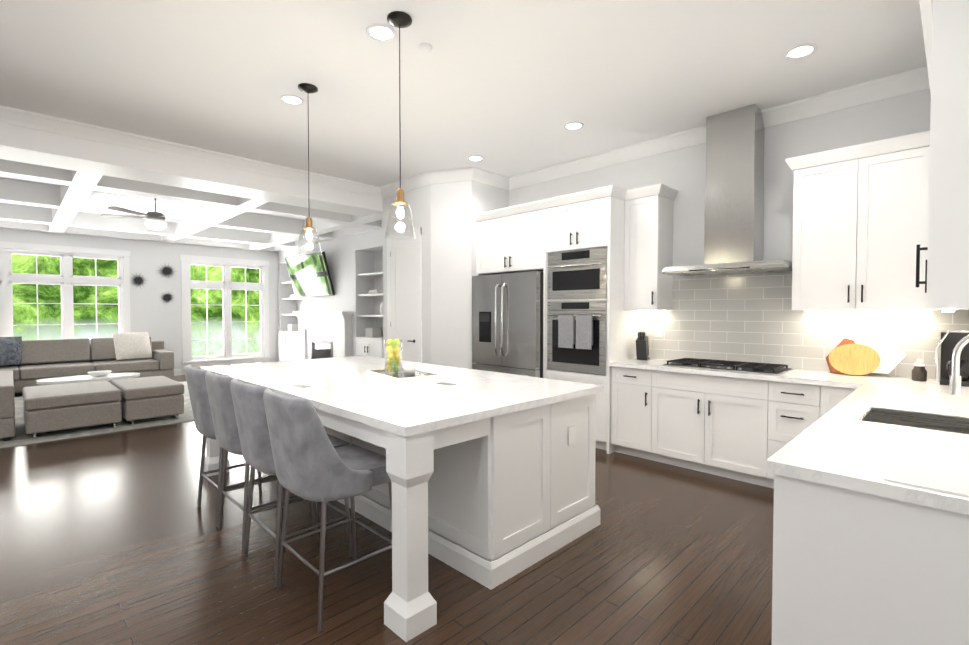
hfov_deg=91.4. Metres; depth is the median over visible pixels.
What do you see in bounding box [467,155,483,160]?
recessed light
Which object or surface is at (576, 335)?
oven
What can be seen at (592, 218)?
upper cabinet
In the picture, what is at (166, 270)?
artwork
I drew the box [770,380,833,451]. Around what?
base cabinet
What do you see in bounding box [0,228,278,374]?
wall
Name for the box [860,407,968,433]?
sink
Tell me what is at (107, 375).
coffee table
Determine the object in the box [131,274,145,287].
artwork
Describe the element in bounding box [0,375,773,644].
floor
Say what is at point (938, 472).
cutting mat
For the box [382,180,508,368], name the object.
wall
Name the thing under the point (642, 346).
knife block
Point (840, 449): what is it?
countertop
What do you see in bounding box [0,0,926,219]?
ceiling
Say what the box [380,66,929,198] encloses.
crown molding
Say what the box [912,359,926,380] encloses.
jar
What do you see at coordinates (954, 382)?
faucet
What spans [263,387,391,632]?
stool
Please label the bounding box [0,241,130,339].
window
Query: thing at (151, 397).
ottoman
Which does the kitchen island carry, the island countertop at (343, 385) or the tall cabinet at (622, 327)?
the island countertop at (343, 385)
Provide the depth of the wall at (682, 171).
4.75 m
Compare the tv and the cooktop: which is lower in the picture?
the cooktop
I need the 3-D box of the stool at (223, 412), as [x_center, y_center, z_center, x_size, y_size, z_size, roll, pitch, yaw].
[-1.459,0.830,3.059,0.516,1.048,0.544,1,2,45]
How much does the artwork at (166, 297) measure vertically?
0.293 m
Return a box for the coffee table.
[36,370,139,383]
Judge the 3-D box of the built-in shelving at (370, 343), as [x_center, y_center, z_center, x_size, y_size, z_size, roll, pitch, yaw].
[-2.068,0.130,9.111,0.992,2.155,0.498,1,2,45]
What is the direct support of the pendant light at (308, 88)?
hanging from the ceiling at (509, 88)
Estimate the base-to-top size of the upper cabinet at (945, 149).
1.255 m
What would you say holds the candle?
on the tray
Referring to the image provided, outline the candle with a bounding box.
[404,363,414,375]
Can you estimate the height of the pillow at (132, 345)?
0.507 m
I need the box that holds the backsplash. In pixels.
[639,271,968,379]
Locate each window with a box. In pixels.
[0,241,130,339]
[180,254,270,368]
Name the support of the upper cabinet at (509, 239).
attached to the wall at (682, 171)
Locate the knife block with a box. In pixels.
[636,332,649,359]
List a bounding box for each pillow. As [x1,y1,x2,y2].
[0,336,21,364]
[112,332,151,359]
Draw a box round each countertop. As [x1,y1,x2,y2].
[201,355,603,434]
[610,356,968,391]
[766,384,968,515]
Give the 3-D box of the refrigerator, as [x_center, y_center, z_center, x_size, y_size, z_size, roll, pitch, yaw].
[0.436,0.348,5.802,1.015,1.853,0.782,1,2,45]
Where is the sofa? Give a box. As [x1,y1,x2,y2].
[0,336,173,392]
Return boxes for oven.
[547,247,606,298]
[547,300,606,375]
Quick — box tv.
[285,252,334,296]
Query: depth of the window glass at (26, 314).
11.89 m
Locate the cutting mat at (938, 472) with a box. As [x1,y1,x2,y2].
[884,448,968,496]
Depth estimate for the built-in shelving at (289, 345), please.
11.59 m
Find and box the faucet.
[949,335,968,395]
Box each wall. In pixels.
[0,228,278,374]
[278,88,941,379]
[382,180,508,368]
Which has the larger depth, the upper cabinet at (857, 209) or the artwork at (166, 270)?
the artwork at (166, 270)
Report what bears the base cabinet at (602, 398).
on the floor
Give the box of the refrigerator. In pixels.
[472,271,542,377]
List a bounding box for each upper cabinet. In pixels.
[478,200,547,275]
[542,186,621,255]
[622,184,673,311]
[790,132,925,310]
[922,0,968,311]
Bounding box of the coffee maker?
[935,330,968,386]
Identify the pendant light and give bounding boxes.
[297,83,321,255]
[385,11,415,239]
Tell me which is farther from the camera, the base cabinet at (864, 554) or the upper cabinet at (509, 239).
the upper cabinet at (509, 239)
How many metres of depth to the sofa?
8.73 m
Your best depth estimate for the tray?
3.54 m
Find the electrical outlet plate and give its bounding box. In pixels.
[655,325,661,336]
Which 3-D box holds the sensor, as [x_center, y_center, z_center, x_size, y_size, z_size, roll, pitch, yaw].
[-0.396,-1.839,3.176,0.090,0.024,0.090,1,2,45]
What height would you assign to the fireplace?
1.420 m
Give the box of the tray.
[368,368,437,380]
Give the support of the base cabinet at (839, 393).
on the floor
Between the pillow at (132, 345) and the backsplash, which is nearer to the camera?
the backsplash
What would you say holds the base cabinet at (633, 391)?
on the floor
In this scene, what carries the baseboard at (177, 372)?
attached to the wall at (154, 316)
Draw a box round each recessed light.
[280,94,303,104]
[366,23,395,41]
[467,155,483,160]
[564,122,583,129]
[784,43,816,58]
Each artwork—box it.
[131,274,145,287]
[156,264,176,277]
[159,291,172,302]
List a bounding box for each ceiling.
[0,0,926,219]
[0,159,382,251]
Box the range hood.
[662,104,791,276]
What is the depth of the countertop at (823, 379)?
3.66 m
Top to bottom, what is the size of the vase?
0.266 m
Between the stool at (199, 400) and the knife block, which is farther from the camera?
the knife block
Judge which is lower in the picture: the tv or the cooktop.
the cooktop
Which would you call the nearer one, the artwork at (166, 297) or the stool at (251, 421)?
the stool at (251, 421)
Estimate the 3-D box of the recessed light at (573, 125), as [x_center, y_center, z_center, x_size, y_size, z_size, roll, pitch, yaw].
[0.854,-1.879,4.528,0.190,0.008,0.190,1,2,45]
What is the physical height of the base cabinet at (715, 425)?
0.880 m
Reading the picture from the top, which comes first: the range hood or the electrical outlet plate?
the range hood
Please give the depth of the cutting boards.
3.69 m
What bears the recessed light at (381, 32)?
in the ceiling at (509, 88)
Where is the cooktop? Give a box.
[663,358,792,374]
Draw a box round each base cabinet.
[543,368,609,453]
[610,368,657,461]
[658,372,769,486]
[766,476,968,644]
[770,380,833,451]
[834,388,853,403]
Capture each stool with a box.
[185,364,283,526]
[205,370,313,552]
[230,378,352,586]
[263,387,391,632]
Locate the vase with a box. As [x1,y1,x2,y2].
[384,339,401,373]
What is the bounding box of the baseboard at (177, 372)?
[174,369,181,375]
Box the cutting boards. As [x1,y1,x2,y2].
[826,335,905,374]
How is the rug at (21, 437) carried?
on the floor
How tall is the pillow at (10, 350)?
0.470 m
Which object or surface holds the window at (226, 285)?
in the wall at (154, 316)
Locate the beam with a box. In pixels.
[0,105,382,216]
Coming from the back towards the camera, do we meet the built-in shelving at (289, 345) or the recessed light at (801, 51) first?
the built-in shelving at (289, 345)
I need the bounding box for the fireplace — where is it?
[293,311,353,359]
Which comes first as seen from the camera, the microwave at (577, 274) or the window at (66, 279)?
the microwave at (577, 274)
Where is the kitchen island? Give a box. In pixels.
[204,375,603,641]
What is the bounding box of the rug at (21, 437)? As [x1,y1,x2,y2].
[0,381,193,447]
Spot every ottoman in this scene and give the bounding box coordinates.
[22,380,121,438]
[111,376,183,424]
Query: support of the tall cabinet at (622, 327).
on the floor
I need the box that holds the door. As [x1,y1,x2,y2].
[387,228,421,362]
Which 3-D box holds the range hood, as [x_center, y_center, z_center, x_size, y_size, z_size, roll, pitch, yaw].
[2.190,-1.163,4.239,0.995,1.423,0.499,1,2,45]
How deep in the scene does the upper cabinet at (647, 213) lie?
4.74 m
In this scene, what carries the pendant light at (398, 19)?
hanging from the ceiling at (509, 88)
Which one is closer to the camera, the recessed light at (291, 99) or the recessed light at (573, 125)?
the recessed light at (291, 99)
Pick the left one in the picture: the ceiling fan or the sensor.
the ceiling fan
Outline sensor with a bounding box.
[419,43,431,51]
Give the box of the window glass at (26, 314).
[12,254,260,356]
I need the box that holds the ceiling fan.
[101,198,209,229]
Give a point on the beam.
(29, 137)
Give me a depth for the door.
6.52 m
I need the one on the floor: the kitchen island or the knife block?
the kitchen island
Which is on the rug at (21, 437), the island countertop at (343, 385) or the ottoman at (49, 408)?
the ottoman at (49, 408)

